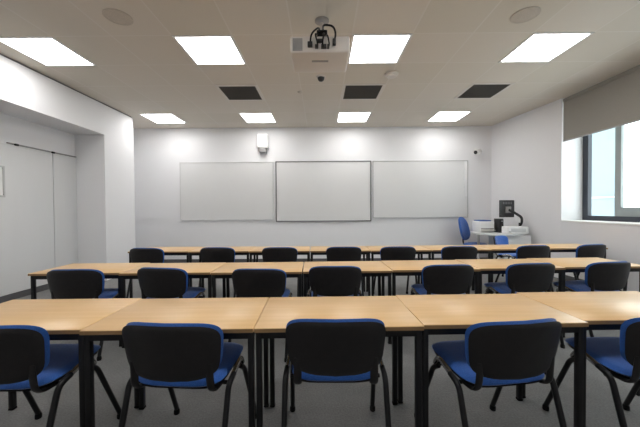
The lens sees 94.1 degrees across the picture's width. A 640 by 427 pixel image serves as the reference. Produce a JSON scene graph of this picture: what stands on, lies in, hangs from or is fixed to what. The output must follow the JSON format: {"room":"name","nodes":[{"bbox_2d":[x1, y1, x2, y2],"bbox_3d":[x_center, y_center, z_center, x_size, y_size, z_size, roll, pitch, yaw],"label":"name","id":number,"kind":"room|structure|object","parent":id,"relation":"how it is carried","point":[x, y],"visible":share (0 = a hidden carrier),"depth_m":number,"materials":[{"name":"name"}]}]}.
{"room":"classroom","nodes":[
{"label":"classroom","id":0,"kind":"room"},
{"bbox_2d":[0,55,134,279],"bbox_3d":[-4.314,-0.334,2.429,0.560,3.295,8.040,0,1,0],"label":"wall","id":1,"kind":"structure","parent":0,"point":[103,135],"depth_m":5.58,"materials":[{"name":"white paint"}]},
{"bbox_2d":[0,53,130,116],"bbox_3d":[-4.335,-1.996,2.392,0.540,0.030,8.020,0,1,0],"label":"trim","id":2,"kind":"structure","parent":1,"relation":"attached to","point":[0,53],"depth_m":4.62,"materials":[{"name":"metal"}]},
{"bbox_2d":[0,113,135,295],"bbox_3d":[-4.693,-0.354,2.885,0.200,3.325,8.950,0,1,0],"label":"wall","id":3,"kind":"structure","parent":0,"point":[15,130],"depth_m":4.81,"materials":[{"name":"white paint"}]},
{"bbox_2d":[0,284,48,302],"bbox_3d":[-4.577,1.278,1.761,0.018,0.095,6.650,0,1,0],"label":"baseboard","id":4,"kind":"structure","parent":3,"relation":"attached to","point":[27,292],"depth_m":4.55,"materials":[{"name":"grey"}]},
{"bbox_2d":[0,142,77,296],"bbox_3d":[-4.557,0.111,4.502,0.055,2.316,2.170,0,1,0],"label":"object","id":5,"kind":"structure","parent":3,"relation":"in","point":[39,230],"depth_m":4.76,"materials":[{"name":"grey laminate"}]},
{"bbox_2d":[0,165,4,196],"bbox_3d":[-4.555,-0.456,4.023,0.025,0.450,0.550,0,1,0],"label":"notice","id":6,"kind":"object","parent":5,"relation":"attached to","point":[2,168],"visible":1,"depth_m":4.27,"materials":[{"name":"white paper"}]},
{"bbox_2d":[134,126,491,258],"bbox_3d":[0.122,-0.458,7.443,9.800,3.325,0.200,0,1,0],"label":"wall","id":7,"kind":"structure","parent":0,"point":[158,152],"depth_m":7.34,"materials":[{"name":"white paint"}]},
{"bbox_2d":[179,162,273,220],"bbox_3d":[-2.295,-0.550,7.334,2.303,1.432,0.032,0,1,0],"label":"whiteboard","id":8,"kind":"object","parent":7,"relation":"attached to","point":[208,190],"visible":1,"depth_m":7.33,"materials":[{"name":"ceramic"}]},
{"bbox_2d":[257,134,268,152],"bbox_3d":[-1.390,-1.701,7.258,0.260,0.445,0.140,0,1,0],"label":"wall speaker","id":9,"kind":"object","parent":7,"relation":"attached to","point":[262,139],"visible":1,"depth_m":7.19,"materials":[{"name":"white paint"}]},
{"bbox_2d":[259,148,266,152],"bbox_3d":[-1.389,-1.534,7.266,0.170,0.110,0.120,0,1,0],"label":"grille","id":10,"kind":"object","parent":9,"relation":"attached to","point":[262,150],"depth_m":7.21,"materials":[{"name":"grey plastic"}]},
{"bbox_2d":[275,161,370,221],"bbox_3d":[0.083,-0.544,7.326,2.348,1.490,0.032,0,1,0],"label":"whiteboard","id":11,"kind":"object","parent":7,"relation":"attached to","point":[306,191],"visible":1,"depth_m":7.32,"materials":[{"name":"ceramic"}]},
{"bbox_2d":[164,257,487,262],"bbox_3d":[-0.183,1.160,7.361,8.770,0.095,0.018,0,1,0],"label":"baseboard","id":12,"kind":"structure","parent":7,"relation":"attached to","point":[314,259],"depth_m":7.36,"materials":[{"name":"grey"}]},
{"bbox_2d":[373,160,467,217],"bbox_3d":[2.463,-0.596,7.308,2.335,1.405,0.050,0,1,0],"label":"whiteboard","id":13,"kind":"object","parent":7,"relation":"attached to","point":[418,188],"visible":1,"depth_m":7.31,"materials":[{"name":"ceramic"}]},
{"bbox_2d":[473,148,481,154],"bbox_3d":[3.794,-1.502,7.220,0.213,0.188,0.191,-1,1,-33],"label":"security camera","id":14,"kind":"object","parent":7,"relation":"attached to","point":[475,151],"visible":1,"depth_m":7.15,"materials":[{"name":"white paint"}]},
{"bbox_2d":[0,0,639,128],"bbox_3d":[0.096,-2.097,2.841,9.800,0.100,9.350,0,1,0],"label":"ceiling","id":15,"kind":"structure","parent":0,"point":[454,45],"depth_m":3.88,"materials":[{"name":"tile"}]},
{"bbox_2d":[0,36,96,65],"bbox_3d":[-3.432,-2.035,3.772,0.692,0.008,0.692,0,1,0],"label":"recessed light","id":16,"kind":"object","parent":15,"relation":"in","point":[48,51],"visible":1,"depth_m":3.72,"materials":[{"name":"white paint"}]},
{"bbox_2d":[102,8,132,25],"bbox_3d":[-2.092,-2.030,3.087,0.270,0.013,0.270,0,1,0],"label":"ceiling speaker","id":17,"kind":"object","parent":15,"relation":"attached to","point":[116,16],"visible":1,"depth_m":3.07,"materials":[{"name":"beige"}]},
{"bbox_2d":[140,113,185,123],"bbox_3d":[-3.423,-2.080,6.538,0.692,0.008,0.692,0,1,0],"label":"recessed light","id":18,"kind":"object","parent":15,"relation":"in","point":[160,118],"visible":1,"depth_m":6.51,"materials":[{"name":"white paint"}]},
{"bbox_2d":[172,35,246,64],"bbox_3d":[-1.357,-2.048,3.764,0.692,0.008,0.692,0,1,0],"label":"recessed light","id":19,"kind":"object","parent":15,"relation":"in","point":[202,49],"visible":1,"depth_m":3.71,"materials":[{"name":"white paint"}]},
{"bbox_2d":[214,85,264,100],"bbox_3d":[-1.356,-2.070,5.139,0.692,0.009,0.692,0,1,0],"label":"ceiling vent","id":20,"kind":"object","parent":15,"relation":"in","point":[230,92],"visible":1,"depth_m":5.10,"materials":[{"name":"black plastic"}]},
{"bbox_2d":[239,113,276,122],"bbox_3d":[-1.348,-2.093,6.531,0.692,0.008,0.692,0,1,0],"label":"recessed light","id":21,"kind":"object","parent":15,"relation":"in","point":[248,117],"visible":1,"depth_m":6.49,"materials":[{"name":"white paint"}]},
{"bbox_2d":[290,16,349,72],"bbox_3d":[-0.001,-1.762,2.948,0.545,0.572,0.598,0,1,0],"label":"projector","id":22,"kind":"object","parent":15,"relation":"hanging from","point":[322,52],"visible":1,"depth_m":2.77,"materials":[{"name":"white plastic"}]},
{"bbox_2d":[293,38,302,50],"bbox_3d":[-0.205,-1.545,2.724,0.090,0.115,0.008,0,1,0],"label":"grille","id":23,"kind":"object","parent":22,"relation":"attached to","point":[297,42],"depth_m":2.72,"materials":[{"name":"grey plastic"}]},
{"bbox_2d":[316,75,325,81],"bbox_3d":[0.015,-2.037,4.518,0.150,0.072,0.150,0,1,0],"label":"sensor","id":24,"kind":"object","parent":15,"relation":"attached to","point":[320,78],"visible":1,"depth_m":4.48,"materials":[{"name":"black plastic"}]},
{"bbox_2d":[337,112,371,121],"bbox_3d":[0.727,-2.106,6.524,0.692,0.008,0.692,0,1,0],"label":"recessed light","id":25,"kind":"object","parent":15,"relation":"in","point":[342,116],"visible":1,"depth_m":6.46,"materials":[{"name":"white paint"}]},
{"bbox_2d":[340,84,385,99],"bbox_3d":[0.720,-2.083,5.132,0.692,0.009,0.692,0,1,0],"label":"ceiling vent","id":26,"kind":"object","parent":15,"relation":"in","point":[349,91],"visible":1,"depth_m":5.09,"materials":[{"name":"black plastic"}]},
{"bbox_2d":[347,33,412,63],"bbox_3d":[0.718,-2.062,3.757,0.692,0.008,0.692,0,1,0],"label":"recessed light","id":27,"kind":"object","parent":15,"relation":"in","point":[364,48],"visible":0.99,"depth_m":3.71,"materials":[{"name":"white paint"}]},
{"bbox_2d":[385,71,398,78],"bbox_3d":[1.067,-2.052,4.439,0.200,0.053,0.200,0,1,0],"label":"smoke detector","id":28,"kind":"object","parent":15,"relation":"attached to","point":[391,74],"visible":1,"depth_m":4.39,"materials":[{"name":"white plastic"}]},
{"bbox_2d":[427,111,471,121],"bbox_3d":[2.803,-2.119,6.517,0.692,0.008,0.692,0,1,0],"label":"recessed light","id":29,"kind":"object","parent":15,"relation":"in","point":[440,115],"visible":1,"depth_m":6.49,"materials":[{"name":"white paint"}]},
{"bbox_2d":[454,83,514,98],"bbox_3d":[2.795,-2.096,5.125,0.692,0.009,0.692,0,1,0],"label":"ceiling vent","id":30,"kind":"object","parent":15,"relation":"in","point":[475,90],"visible":1,"depth_m":5.08,"materials":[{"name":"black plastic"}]},
{"bbox_2d":[510,6,540,23],"bbox_3d":[2.132,-2.057,3.097,0.270,0.013,0.270,0,1,0],"label":"ceiling speaker","id":31,"kind":"object","parent":15,"relation":"attached to","point":[526,14],"visible":1,"depth_m":3.08,"materials":[{"name":"beige"}]},
{"bbox_2d":[498,32,594,62],"bbox_3d":[2.794,-2.075,3.751,0.692,0.008,0.692,0,1,0],"label":"recessed light","id":32,"kind":"object","parent":15,"relation":"in","point":[539,46],"visible":1,"depth_m":3.69,"materials":[{"name":"white paint"}]},
{"bbox_2d":[0,264,639,426],"bbox_3d":[0.118,1.328,2.897,9.800,0.100,9.350,0,1,0],"label":"floor","id":33,"kind":"structure","parent":0,"point":[316,404],"depth_m":2.05,"materials":[{"name":"grey carpet"}]},
{"bbox_2d":[0,325,120,426],"bbox_3d":[-1.539,0.907,1.613,0.561,0.803,0.603,0,1,0],"label":"chair","id":34,"kind":"object","parent":33,"relation":"on","point":[29,362],"visible":0.9,"depth_m":1.42,"materials":[{"name":"black plastic"}]},
{"bbox_2d":[0,325,49,370],"bbox_3d":[-1.541,0.648,1.393,0.492,0.279,0.100,0,1,0],"label":"backrest","id":35,"kind":"object","parent":34,"relation":"on","point":[22,347],"depth_m":1.37,"materials":[{"name":"black fabric"}]},
{"bbox_2d":[0,298,141,426],"bbox_3d":[-1.636,0.945,1.760,0.863,0.725,0.532,0,1,-1],"label":"table","id":36,"kind":"object","parent":33,"relation":"on","point":[63,319],"visible":0.66,"depth_m":1.72,"materials":[{"name":"brown wood"}]},
{"bbox_2d":[46,269,117,360],"bbox_3d":[-2.219,0.891,2.900,0.561,0.803,0.603,0,1,-2],"label":"chair","id":37,"kind":"object","parent":33,"relation":"on","point":[62,283],"visible":0.75,"depth_m":2.65,"materials":[{"name":"black plastic"}]},
{"bbox_2d":[51,269,104,293],"bbox_3d":[-2.214,0.632,2.680,0.492,0.279,0.100,0,1,-2],"label":"cushion","id":38,"kind":"object","parent":37,"relation":"on","point":[63,281],"depth_m":2.64,"materials":[{"name":"blue fabric"}]},
{"bbox_2d":[28,263,147,346],"bbox_3d":[-2.353,0.927,3.112,0.863,0.725,0.532,0,1,-1],"label":"table","id":39,"kind":"object","parent":33,"relation":"on","point":[110,270],"visible":0.3,"depth_m":3.00,"materials":[{"name":"brown wood"}]},
{"bbox_2d":[126,248,163,297],"bbox_3d":[-2.392,0.869,4.350,0.561,0.803,0.603,0,1,5],"label":"chair","id":40,"kind":"object","parent":33,"relation":"on","point":[138,255],"visible":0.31,"depth_m":4.09,"materials":[{"name":"black plastic"}]},
{"bbox_2d":[133,248,163,262],"bbox_3d":[-2.413,0.610,4.131,0.492,0.279,0.100,0,1,5],"label":"cushion","id":41,"kind":"object","parent":40,"relation":"on","point":[140,255],"depth_m":4.09,"materials":[{"name":"blue fabric"}]},
{"bbox_2d":[128,247,201,297],"bbox_3d":[-2.330,0.904,4.549,0.863,0.725,0.532,0,1,-1],"label":"table","id":42,"kind":"object","parent":33,"relation":"on","point":[167,250],"visible":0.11,"depth_m":4.33,"materials":[{"name":"brown wood"}]},
{"bbox_2d":[137,267,205,298],"bbox_3d":[-1.424,0.885,2.945,0.561,0.803,0.603,0,1,8],"label":"chair","id":43,"kind":"object","parent":33,"relation":"on","point":[154,283],"visible":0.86,"depth_m":2.69,"materials":[{"name":"black plastic"}]},
{"bbox_2d":[140,267,187,291],"bbox_3d":[-1.456,0.626,2.727,0.492,0.279,0.100,0,1,8],"label":"cushion","id":44,"kind":"object","parent":43,"relation":"on","point":[152,279],"depth_m":2.68,"materials":[{"name":"blue fabric"}]},
{"bbox_2d":[119,262,225,347],"bbox_3d":[-1.481,0.922,3.102,0.863,0.725,0.532,0,1,-1],"label":"table","id":45,"kind":"object","parent":33,"relation":"on","point":[194,270],"visible":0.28,"depth_m":2.98,"materials":[{"name":"brown wood"}]},
{"bbox_2d":[79,297,268,426],"bbox_3d":[-0.770,0.939,1.760,0.863,0.725,0.532,0,1,-1],"label":"table","id":46,"kind":"object","parent":33,"relation":"on","point":[237,318],"visible":0.9,"depth_m":1.65,"materials":[{"name":"brown wood"}]},
{"bbox_2d":[118,322,256,426],"bbox_3d":[-0.692,0.902,1.630,0.561,0.803,0.603,0,1,4],"label":"chair","id":47,"kind":"object","parent":33,"relation":"on","point":[170,356],"visible":0.99,"depth_m":1.39,"materials":[{"name":"black plastic"}]},
{"bbox_2d":[126,322,222,364],"bbox_3d":[-0.710,0.643,1.410,0.492,0.279,0.100,0,1,4],"label":"backrest","id":48,"kind":"object","parent":47,"relation":"on","point":[182,343],"depth_m":1.37,"materials":[{"name":"black fabric"}]},
{"bbox_2d":[198,247,235,297],"bbox_3d":[-1.421,0.862,4.367,0.561,0.803,0.603,0,1,3],"label":"chair","id":49,"kind":"object","parent":33,"relation":"on","point":[208,254],"visible":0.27,"depth_m":4.11,"materials":[{"name":"black plastic"}]},
{"bbox_2d":[202,247,234,260],"bbox_3d":[-1.434,0.603,4.148,0.492,0.279,0.100,0,1,3],"label":"cushion","id":50,"kind":"object","parent":49,"relation":"on","point":[208,253],"depth_m":4.10,"materials":[{"name":"blue fabric"}]},
{"bbox_2d":[188,246,255,287],"bbox_3d":[-1.456,0.899,4.536,0.863,0.725,0.532,0,1,-1],"label":"table","id":51,"kind":"object","parent":33,"relation":"on","point":[239,250],"visible":0.23,"depth_m":4.32,"materials":[{"name":"brown wood"}]},
{"bbox_2d":[211,262,303,297],"bbox_3d":[-0.609,0.916,3.106,0.863,0.725,0.532,0,1,-1],"label":"table","id":52,"kind":"object","parent":33,"relation":"on","point":[292,269],"visible":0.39,"depth_m":3.05,"materials":[{"name":"brown wood"}]},
{"bbox_2d":[228,268,291,361],"bbox_3d":[-0.535,0.880,2.874,0.561,0.803,0.603,0,1,3],"label":"chair","id":53,"kind":"object","parent":33,"relation":"on","point":[247,283],"visible":0.71,"depth_m":2.62,"materials":[{"name":"black plastic"}]},
{"bbox_2d":[233,268,285,287],"bbox_3d":[-0.548,0.622,2.655,0.492,0.279,0.100,0,1,3],"label":"backrest","id":54,"kind":"object","parent":53,"relation":"on","point":[242,278],"depth_m":2.61,"materials":[{"name":"black fabric"}]},
{"bbox_2d":[249,246,309,289],"bbox_3d":[-0.582,0.893,4.521,0.863,0.725,0.532,0,1,-1],"label":"table","id":55,"kind":"object","parent":33,"relation":"on","point":[302,250],"visible":0.31,"depth_m":4.31,"materials":[{"name":"brown wood"}]},
{"bbox_2d":[262,247,298,296],"bbox_3d":[-0.556,0.857,4.335,0.561,0.803,0.603,0,1,0],"label":"chair","id":56,"kind":"object","parent":33,"relation":"on","point":[269,254],"visible":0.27,"depth_m":4.08,"materials":[{"name":"black plastic"}]},
{"bbox_2d":[264,247,297,252],"bbox_3d":[-0.558,0.598,4.115,0.492,0.279,0.100,0,1,0],"label":"cushion","id":57,"kind":"object","parent":56,"relation":"on","point":[269,249],"depth_m":4.06,"materials":[{"name":"blue fabric"}]},
{"bbox_2d":[307,266,361,296],"bbox_3d":[0.145,0.875,2.972,0.561,0.803,0.603,0,1,0],"label":"chair","id":58,"kind":"object","parent":33,"relation":"on","point":[325,281],"visible":0.77,"depth_m":2.72,"materials":[{"name":"black plastic"}]},
{"bbox_2d":[309,266,360,270],"bbox_3d":[0.142,0.616,2.752,0.492,0.279,0.100,0,1,0],"label":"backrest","id":59,"kind":"object","parent":58,"relation":"on","point":[318,268],"depth_m":2.70,"materials":[{"name":"blue fabric"}]},
{"bbox_2d":[281,318,390,426],"bbox_3d":[0.079,0.896,1.668,0.561,0.803,0.603,0,1,0],"label":"chair","id":60,"kind":"object","parent":33,"relation":"on","point":[319,350],"visible":1,"depth_m":1.42,"materials":[{"name":"black plastic"}]},
{"bbox_2d":[286,318,384,327],"bbox_3d":[0.077,0.637,1.448,0.492,0.279,0.100,0,1,0],"label":"cushion","id":61,"kind":"object","parent":60,"relation":"on","point":[363,322],"depth_m":1.40,"materials":[{"name":"blue fabric"}]},
{"bbox_2d":[254,296,423,426],"bbox_3d":[0.096,0.933,1.776,0.863,0.725,0.532,0,1,-1],"label":"table","id":62,"kind":"object","parent":33,"relation":"on","point":[398,321],"visible":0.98,"depth_m":1.69,"materials":[{"name":"brown wood"}]},
{"bbox_2d":[310,246,370,295],"bbox_3d":[0.292,0.888,4.513,0.863,0.725,0.532,0,1,-1],"label":"table","id":63,"kind":"object","parent":33,"relation":"on","point":[315,250],"visible":0.42,"depth_m":4.28,"materials":[{"name":"brown wood"}]},
{"bbox_2d":[326,247,363,295],"bbox_3d":[0.334,0.851,4.342,0.561,0.803,0.603,0,1,0],"label":"chair","id":64,"kind":"object","parent":33,"relation":"on","point":[332,253],"visible":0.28,"depth_m":4.08,"materials":[{"name":"black plastic"}]},
{"bbox_2d":[303,261,391,343],"bbox_3d":[0.263,0.910,3.131,0.863,0.725,0.532,0,1,-1],"label":"table","id":65,"kind":"object","parent":33,"relation":"on","point":[378,269],"visible":0.52,"depth_m":3.03,"materials":[{"name":"brown wood"}]},
{"bbox_2d":[374,246,417,295],"bbox_3d":[1.084,0.847,4.329,0.561,0.803,0.603,0,1,0],"label":"chair","id":66,"kind":"object","parent":33,"relation":"on","point":[393,252],"visible":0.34,"depth_m":4.07,"materials":[{"name":"black plastic"}]},
{"bbox_2d":[380,246,413,256],"bbox_3d":[1.082,0.588,4.109,0.492,0.279,0.100,0,1,0],"label":"cushion","id":67,"kind":"object","parent":66,"relation":"on","point":[393,251],"depth_m":4.06,"materials":[{"name":"blue fabric"}]},
{"bbox_2d":[366,245,431,295],"bbox_3d":[1.166,0.882,4.518,0.863,0.725,0.532,0,1,-1],"label":"table","id":68,"kind":"object","parent":33,"relation":"on","point":[375,250],"visible":0.38,"depth_m":4.29,"materials":[{"name":"brown wood"}]},
{"bbox_2d":[381,260,480,295],"bbox_3d":[1.136,0.904,3.170,0.863,0.725,0.532,0,1,-1],"label":"table","id":69,"kind":"object","parent":33,"relation":"on","point":[398,267],"visible":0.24,"depth_m":3.06,"materials":[{"name":"brown wood"}]},
{"bbox_2d":[410,264,473,294],"bbox_3d":[1.198,0.867,3.009,0.561,0.803,0.603,0,1,-3],"label":"chair","id":70,"kind":"object","parent":33,"relation":"on","point":[450,278],"visible":0.7,"depth_m":2.76,"materials":[{"name":"black plastic"}]},
{"bbox_2d":[422,264,470,286],"bbox_3d":[1.207,0.608,2.789,0.492,0.279,0.100,0,1,-3],"label":"cushion","id":71,"kind":"object","parent":70,"relation":"on","point":[450,275],"depth_m":2.75,"materials":[{"name":"blue fabric"}]},
{"bbox_2d":[420,245,491,293],"bbox_3d":[2.040,0.876,4.537,0.863,0.725,0.532,0,1,-1],"label":"table","id":72,"kind":"object","parent":33,"relation":"on","point":[436,249],"visible":0.37,"depth_m":4.38,"materials":[{"name":"brown wood"}]},
{"bbox_2d":[441,246,476,259],"bbox_3d":[1.931,0.841,4.326,0.561,0.803,0.603,0,1,0],"label":"chair","id":73,"kind":"object","parent":33,"relation":"on","point":[450,252],"visible":0.26,"depth_m":4.07,"materials":[{"name":"black plastic"}]},
{"bbox_2d":[458,217,487,244],"bbox_3d":[3.486,0.638,6.802,0.546,1.110,0.614,-1,1,-38],"label":"swivel chair","id":74,"kind":"object","parent":33,"relation":"on","point":[464,229],"visible":0.55,"depth_m":6.92,"materials":[{"name":"blue fabric"}]},
{"bbox_2d":[414,318,566,426],"bbox_3d":[0.909,0.891,1.632,0.561,0.803,0.603,0,1,-8],"label":"chair","id":75,"kind":"object","parent":33,"relation":"on","point":[499,355],"visible":0.98,"depth_m":1.39,"materials":[{"name":"black plastic"}]},
{"bbox_2d":[465,318,556,365],"bbox_3d":[0.936,0.632,1.415,0.492,0.279,0.100,0,1,-8],"label":"cushion","id":76,"kind":"object","parent":75,"relation":"on","point":[503,343],"depth_m":1.37,"materials":[{"name":"blue fabric"}]},
{"bbox_2d":[396,294,588,426],"bbox_3d":[0.962,0.927,1.809,0.863,0.725,0.532,0,1,-1],"label":"table","id":77,"kind":"object","parent":33,"relation":"on","point":[447,314],"visible":0.87,"depth_m":1.67,"materials":[{"name":"brown wood"}]},
{"bbox_2d":[470,231,530,258],"bbox_3d":[3.842,0.804,6.486,1.010,0.785,1.130,0,1,0],"label":"desk","id":78,"kind":"object","parent":33,"relation":"on","point":[512,238],"visible":0.19,"depth_m":6.02,"materials":[{"name":"grey laminate"}]},
{"bbox_2d":[472,221,495,231],"bbox_3d":[3.659,0.290,6.639,0.330,0.240,0.450,0,1,0],"label":"printer","id":79,"kind":"object","parent":78,"relation":"on","point":[477,226],"visible":0.95,"depth_m":6.53,"materials":[{"name":"white paint"}]},
{"bbox_2d":[494,218,503,232],"bbox_3d":[3.894,0.261,6.485,0.085,0.300,0.235,0,1,0],"label":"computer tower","id":80,"kind":"object","parent":78,"relation":"on","point":[498,223],"visible":0.9,"depth_m":6.43,"materials":[{"name":"black plastic"}]},
{"bbox_2d":[499,200,522,225],"bbox_3d":[4.051,0.066,6.240,0.551,0.695,0.209,-1,1,-17],"label":"monitor","id":81,"kind":"object","parent":78,"relation":"on","point":[506,207],"visible":0.87,"depth_m":6.25,"materials":[{"name":"grey plastic"}]},
{"bbox_2d":[502,226,527,233],"bbox_3d":[4.013,0.341,6.130,0.420,0.150,0.226,0,1,0],"label":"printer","id":82,"kind":"object","parent":78,"relation":"on","point":[505,229],"visible":0.98,"depth_m":6.02,"materials":[{"name":"white paint"}]},
{"bbox_2d":[493,235,515,276],"bbox_3d":[3.461,0.815,5.342,0.561,0.803,0.603,-1,1,-35],"label":"chair","id":83,"kind":"object","parent":33,"relation":"on","point":[498,240],"visible":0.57,"depth_m":5.42,"materials":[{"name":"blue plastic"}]},
{"bbox_2d":[495,235,508,244],"bbox_3d":[3.336,0.551,5.514,0.492,0.279,0.100,-1,1,-35],"label":"cushion","id":84,"kind":"object","parent":83,"relation":"on","point":[499,240],"depth_m":5.55,"materials":[{"name":"blue fabric"}]},
{"bbox_2d":[455,259,565,335],"bbox_3d":[2.008,0.898,3.220,0.863,0.725,0.532,0,1,-1],"label":"table","id":85,"kind":"object","parent":33,"relation":"on","point":[487,266],"visible":0.24,"depth_m":3.08,"materials":[{"name":"brown wood"}]},
{"bbox_2d":[474,244,550,293],"bbox_3d":[2.914,0.870,4.574,0.863,0.725,0.532,0,1,-1],"label":"table","id":86,"kind":"object","parent":33,"relation":"on","point":[508,248],"visible":0.21,"depth_m":4.37,"materials":[{"name":"brown wood"}]},
{"bbox_2d":[484,263,564,348],"bbox_3d":[2.001,0.862,3.055,0.561,0.803,0.603,0,1,-6],"label":"chair","id":87,"kind":"object","parent":33,"relation":"on","point":[521,277],"visible":0.77,"depth_m":2.81,"materials":[{"name":"black plastic"}]},
{"bbox_2d":[506,263,551,287],"bbox_3d":[2.021,0.603,2.836,0.492,0.279,0.100,0,1,-6],"label":"cushion","id":88,"kind":"object","parent":87,"relation":"on","point":[521,275],"depth_m":2.79,"materials":[{"name":"blue fabric"}]},
{"bbox_2d":[495,245,553,291],"bbox_3d":[2.966,0.834,4.371,0.561,0.803,0.603,0,1,-6],"label":"chair","id":89,"kind":"object","parent":33,"relation":"on","point":[528,251],"visible":0.26,"depth_m":4.11,"materials":[{"name":"black plastic"}]},
{"bbox_2d":[516,245,546,258],"bbox_3d":[2.986,0.575,4.152,0.492,0.279,0.100,0,1,-6],"label":"cushion","id":90,"kind":"object","parent":89,"relation":"on","point":[528,251],"depth_m":4.11,"materials":[{"name":"blue fabric"}]},
{"bbox_2d":[526,244,607,279],"bbox_3d":[3.788,0.864,4.629,0.863,0.725,0.532,0,1,-1],"label":"table","id":91,"kind":"object","parent":33,"relation":"on","point":[554,247],"visible":0.12,"depth_m":4.43,"materials":[{"name":"brown wood"}]},
{"bbox_2d":[517,291,639,426],"bbox_3d":[1.828,0.921,1.855,0.863,0.725,0.532,0,1,-1],"label":"table","id":92,"kind":"object","parent":33,"relation":"on","point":[603,310],"visible":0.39,"depth_m":1.81,"materials":[{"name":"brown wood"}]},
{"bbox_2d":[526,257,639,337],"bbox_3d":[2.880,0.892,3.272,0.863,0.725,0.532,0,1,-1],"label":"table","id":93,"kind":"object","parent":33,"relation":"on","point":[571,264],"visible":0.21,"depth_m":3.17,"materials":[{"name":"brown wood"}]},
{"bbox_2d":[573,244,605,279],"bbox_3d":[3.823,0.828,4.435,0.561,0.803,0.603,-1,1,-11],"label":"chair","id":94,"kind":"object","parent":33,"relation":"on","point":[590,250],"visible":0.27,"depth_m":4.17,"materials":[{"name":"black plastic"}]},
{"bbox_2d":[576,244,603,257],"bbox_3d":[3.862,0.569,4.219,0.492,0.279,0.100,-1,1,-11],"label":"cushion","id":95,"kind":"object","parent":94,"relation":"on","point":[590,250],"depth_m":4.17,"materials":[{"name":"blue fabric"}]},
{"bbox_2d":[542,317,639,426],"bbox_3d":[1.736,0.886,1.662,0.561,0.803,0.603,0,1,0],"label":"chair","id":96,"kind":"object","parent":33,"relation":"on","point":[617,357],"visible":0.87,"depth_m":1.55,"materials":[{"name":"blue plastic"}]},
{"bbox_2d":[620,317,639,361],"bbox_3d":[1.734,0.627,1.442,0.492,0.279,0.100,0,1,0],"label":"cushion","id":97,"kind":"object","parent":96,"relation":"on","point":[629,329],"depth_m":1.45,"materials":[{"name":"blue fabric"}]},
{"bbox_2d":[552,261,630,336],"bbox_3d":[2.778,0.856,3.100,0.561,0.803,0.603,-1,1,-9],"label":"chair","id":98,"kind":"object","parent":33,"relation":"on","point":[599,276],"visible":0.66,"depth_m":2.85,"materials":[{"name":"black plastic"}]},
{"bbox_2d":[585,261,626,286],"bbox_3d":[2.809,0.597,2.883,0.492,0.279,0.100,-1,1,-9],"label":"cushion","id":99,"kind":"object","parent":98,"relation":"on","point":[599,274],"depth_m":2.84,"materials":[{"name":"blue fabric"}]},
{"bbox_2d":[491,98,639,291],"bbox_3d":[4.605,-0.413,2.854,0.805,3.325,8.950,0,1,0],"label":"wall","id":100,"kind":"structure","parent":0,"point":[532,166],"depth_m":5.77,"materials":[{"name":"white paint"}]},
{"bbox_2d":[565,275,622,290],"bbox_3d":[4.445,1.218,1.965,0.018,0.095,7.120,0,1,0],"label":"baseboard","id":101,"kind":"structure","parent":100,"relation":"attached to","point":[567,278],"depth_m":5.31,"materials":[{"name":"grey"}]},
{"bbox_2d":[561,220,639,225],"bbox_3d":[4.641,0.174,3.198,0.402,0.030,4.620,0,1,0],"label":"window sill","id":102,"kind":"structure","parent":100,"relation":"attached to","point":[574,221],"depth_m":4.74,"materials":[{"name":"white paint"}]},
{"bbox_2d":[563,65,639,141],"bbox_3d":[4.486,-1.670,3.173,0.080,0.780,4.588,0,1,0],"label":"roller blind","id":103,"kind":"object","parent":100,"relation":"attached to","point":[613,102],"visible":1,"depth_m":4.67,"materials":[{"name":"beige fabric"}]},
{"bbox_2d":[582,125,639,221],"bbox_3d":[4.870,-0.962,3.179,0.070,2.240,4.620,0,1,0],"label":"window","id":104,"kind":"structure","parent":100,"relation":"in","point":[621,213],"depth_m":4.88,"materials":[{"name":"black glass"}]},
{"label":"outside","id":105,"kind":"structure","parent":0,"visible":0},
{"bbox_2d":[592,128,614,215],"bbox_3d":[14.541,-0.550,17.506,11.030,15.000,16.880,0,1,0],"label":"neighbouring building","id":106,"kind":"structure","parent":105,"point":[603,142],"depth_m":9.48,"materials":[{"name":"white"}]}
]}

